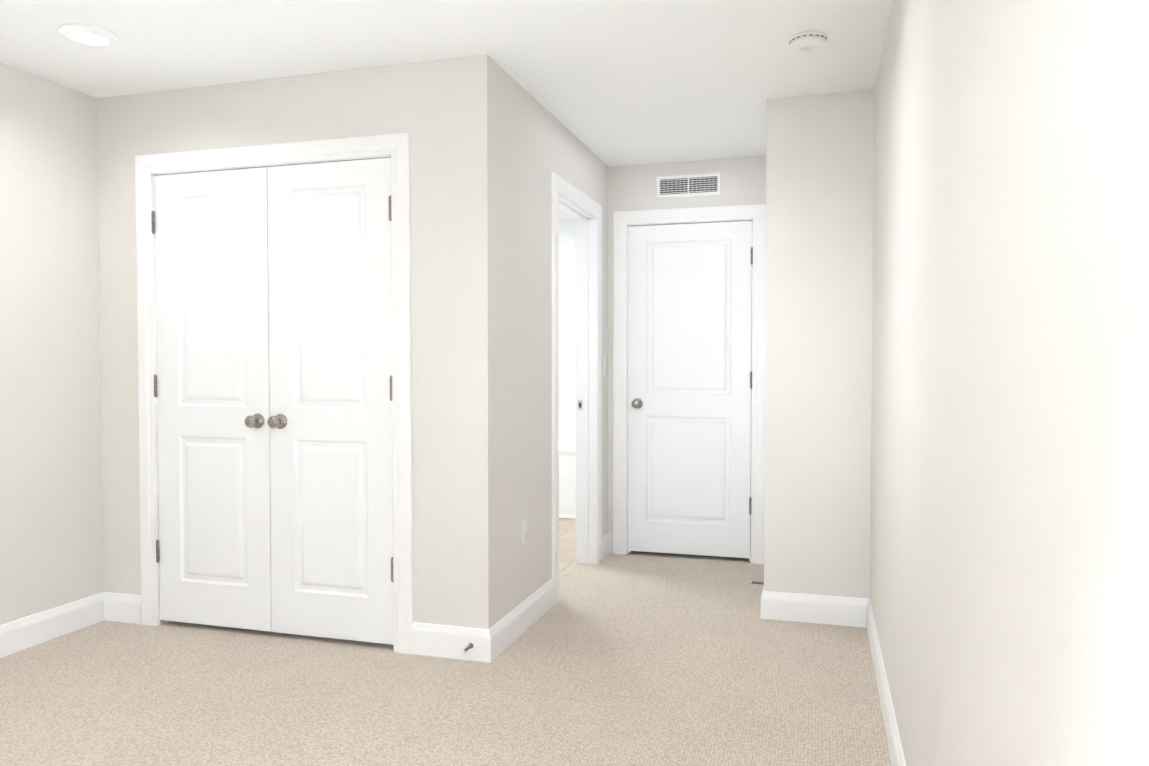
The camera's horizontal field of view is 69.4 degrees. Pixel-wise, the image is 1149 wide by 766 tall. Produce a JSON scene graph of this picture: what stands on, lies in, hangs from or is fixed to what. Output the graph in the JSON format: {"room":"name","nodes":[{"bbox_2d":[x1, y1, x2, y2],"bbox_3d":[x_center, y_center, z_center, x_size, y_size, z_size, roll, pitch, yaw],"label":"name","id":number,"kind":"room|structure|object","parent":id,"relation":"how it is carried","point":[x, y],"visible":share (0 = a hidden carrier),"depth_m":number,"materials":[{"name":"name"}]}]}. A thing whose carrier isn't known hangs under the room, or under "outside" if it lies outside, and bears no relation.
{"room":"empty bedroom","nodes":[
{"label":"empty bedroom","id":0,"kind":"room"},
{"bbox_2d":[0,63,103,624],"bbox_3d":[-2.276,-0.105,3.899,0.115,2.440,7.830,0,2,16],"label":"wall","id":1,"kind":"structure","parent":0,"point":[51,527],"depth_m":3.62,"materials":[{"name":"white paint"}]},
{"bbox_2d":[0,592,111,657],"bbox_3d":[-2.750,1.096,2.089,0.014,0.131,3.804,0,2,16],"label":"baseboard","id":2,"kind":"structure","parent":1,"relation":"attached to","point":[20,634],"depth_m":3.65,"materials":[{"name":"white paint"}]},
{"bbox_2d":[97,54,498,628],"bbox_3d":[-1.268,-0.099,3.666,1.951,2.440,0.115,0,2,16],"label":"wall","id":3,"kind":"structure","parent":0,"point":[444,112],"depth_m":3.42,"materials":[{"name":"white paint"}]},
{"bbox_2d":[151,167,271,631],"bbox_3d":[-1.635,0.077,3.704,0.606,2.036,0.102,0,2,16],"label":"closet door","id":4,"kind":"structure","parent":3,"relation":"in","point":[212,395],"depth_m":3.72,"materials":[{"name":"white paint"}]},
{"bbox_2d":[135,132,412,653],"bbox_3d":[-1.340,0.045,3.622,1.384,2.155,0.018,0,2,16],"label":"trim","id":5,"kind":"structure","parent":3,"relation":"attached to","point":[396,147],"depth_m":3.51,"materials":[{"name":"white paint"}]},
{"bbox_2d":[267,158,393,644],"bbox_3d":[-1.048,0.082,3.531,0.606,2.036,0.102,0,2,16],"label":"closet door","id":6,"kind":"structure","parent":3,"relation":"in","point":[330,423],"depth_m":3.55,"materials":[{"name":"white paint"}]},
{"bbox_2d":[461,643,473,653],"bbox_3d":[-0.432,1.068,3.331,0.022,0.022,0.086,0,2,16],"label":"door stop","id":7,"kind":"object","parent":3,"relation":"attached to","point":[469,646],"visible":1,"depth_m":3.33,"materials":[{"name":"silver metal"}]},
{"bbox_2d":[0,551,891,765],"bbox_3d":[-0.561,1.158,3.426,3.690,0.060,7.830,0,2,16],"label":"floor carpet","id":8,"kind":"object","parent":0,"point":[637,658],"visible":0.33,"depth_m":3.05,"materials":[{"name":"beige carpet"}]},
{"bbox_2d":[0,0,892,220],"bbox_3d":[-0.561,-1.351,3.363,3.690,0.080,7.830,0,2,16],"label":"ceiling","id":9,"kind":"structure","parent":0,"point":[609,83],"depth_m":3.27,"materials":[{"name":"white paint"}]},
{"bbox_2d":[58,24,119,45],"bbox_3d":[-1.817,-1.298,3.108,0.203,0.019,0.203,0,2,16],"label":"recessed light","id":10,"kind":"object","parent":9,"relation":"in","point":[88,35],"visible":1,"depth_m":3.08,"materials":[{"name":"white paint"}]},
{"bbox_2d":[789,31,826,52],"bbox_3d":[0.883,-1.285,3.138,0.140,0.041,0.140,0,2,16],"label":"smoke detector","id":11,"kind":"object","parent":9,"relation":"attached to","point":[807,41],"visible":1,"depth_m":3.10,"materials":[{"name":"white plastic"}]},
{"bbox_2d":[498,65,607,619],"bbox_3d":[0.148,-0.138,5.228,0.115,2.440,3.682,0,2,16],"label":"wall","id":12,"kind":"structure","parent":0,"point":[538,143],"depth_m":3.81,"materials":[{"name":"white paint"}]},
{"bbox_2d":[411,578,553,662],"bbox_3d":[-0.390,1.053,3.803,0.354,0.131,0.846,0,2,16],"label":"baseboard","id":13,"kind":"structure","parent":12,"relation":"attached to","point":[494,641],"depth_m":3.43,"materials":[{"name":"white paint"}]},
{"bbox_2d":[521,518,526,545],"bbox_3d":[-0.226,0.673,3.753,0.011,0.116,0.072,0,2,16],"label":"outlet","id":14,"kind":"object","parent":12,"relation":"attached to","point":[523,531],"visible":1,"depth_m":3.74,"materials":[{"name":"white plastic"}]},
{"bbox_2d":[552,172,601,603],"bbox_3d":[-0.037,0.020,4.604,0.150,2.155,0.938,0,2,16],"label":"door frame","id":15,"kind":"structure","parent":12,"relation":"attached to","point":[586,387],"depth_m":4.96,"materials":[{"name":"white paint"}]},
{"bbox_2d":[578,400,582,409],"bbox_3d":[0.034,0.133,4.981,0.028,0.060,0.003,0,2,16],"label":"strike plate","id":16,"kind":"object","parent":15,"relation":"attached to","point":[580,403],"visible":1,"depth_m":4.98,"materials":[{"name":"silver metal"}]},
{"bbox_2d":[602,357,605,374],"bbox_3d":[0.188,-0.106,5.136,0.013,0.116,0.072,0,2,16],"label":"light switch","id":17,"kind":"object","parent":12,"relation":"attached to","point":[603,365],"visible":1,"depth_m":5.12,"materials":[{"name":"white plastic"}]},
{"bbox_2d":[602,533,610,559],"bbox_3d":[0.192,1.018,5.164,0.021,0.131,0.215,0,2,16],"label":"baseboard","id":18,"kind":"structure","parent":12,"relation":"attached to","point":[606,544],"depth_m":5.18,"materials":[{"name":"white paint"}]},
{"bbox_2d":[559,220,575,440],"bbox_3d":[0.526,-0.185,7.095,3.460,2.440,0.115,0,2,16],"label":"wall","id":19,"kind":"structure","parent":0,"point":[567,330],"depth_m":7.20,"materials":[{"name":"white paint"}]},
{"bbox_2d":[559,519,585,586],"bbox_3d":[-0.710,1.095,5.900,2.010,0.060,3.165,0,2,16],"label":"floor","id":20,"kind":"structure","parent":0,"point":[569,567],"depth_m":5.32,"materials":[{"name":"beige tile"}]},
{"bbox_2d":[559,441,575,518],"bbox_3d":[-0.247,0.776,6.861,1.522,0.530,0.785,0,2,16],"label":"bathtub","id":21,"kind":"object","parent":20,"relation":"on","point":[567,479],"depth_m":6.41,"materials":[{"name":"white plastic"}]},
{"bbox_2d":[608,156,765,552],"bbox_3d":[0.724,-0.136,5.151,1.035,2.440,0.115,0,2,16],"label":"wall","id":22,"kind":"structure","parent":0,"point":[634,187],"depth_m":5.13,"materials":[{"name":"white paint"}]},
{"bbox_2d":[656,172,720,198],"bbox_3d":[0.696,-1.206,5.067,0.395,0.136,0.008,0,2,16],"label":"air vent","id":23,"kind":"object","parent":22,"relation":"in","point":[690,185],"visible":1,"depth_m":5.07,"materials":[{"name":"white metal"}]},
{"bbox_2d":[613,204,765,563],"bbox_3d":[0.713,0.006,5.148,0.942,2.155,0.132,0,2,16],"label":"door frame","id":24,"kind":"structure","parent":22,"relation":"attached to","point":[756,213],"depth_m":5.08,"materials":[{"name":"white paint"}]},
{"bbox_2d":[628,221,752,557],"bbox_3d":[0.709,0.042,5.120,0.767,2.036,0.169,0,2,16],"label":"hall door","id":25,"kind":"structure","parent":22,"relation":"in","point":[689,371],"depth_m":5.10,"materials":[{"name":"white paint"}]},
{"bbox_2d":[764,90,873,598],"bbox_3d":[1.295,-0.118,4.415,0.474,2.440,1.205,0,2,16],"label":"wall","id":26,"kind":"structure","parent":0,"point":[819,295],"depth_m":3.83,"materials":[{"name":"white paint"}]},
{"bbox_2d":[870,0,1148,765],"bbox_3d":[1.154,-0.079,2.891,0.115,2.440,7.830,0,2,16],"label":"wall","id":27,"kind":"structure","parent":0,"point":[1009,563],"depth_m":1.04,"materials":[{"name":"white paint"}]},
{"bbox_2d":[760,587,905,765],"bbox_3d":[0.597,1.095,2.141,0.514,0.131,5.790,0,2,16],"label":"baseboard","id":28,"kind":"structure","parent":27,"relation":"attached to","point":[820,609],"depth_m":3.82,"materials":[{"name":"white paint"}]},
{"bbox_2d":[749,581,763,583],"bbox_3d":[0.950,1.039,4.314,0.086,0.022,0.022,0,2,16],"label":"door stop","id":29,"kind":"object","parent":28,"relation":"attached to","point":[751,582],"visible":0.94,"depth_m":4.31,"materials":[{"name":"silver metal"}]}
]}

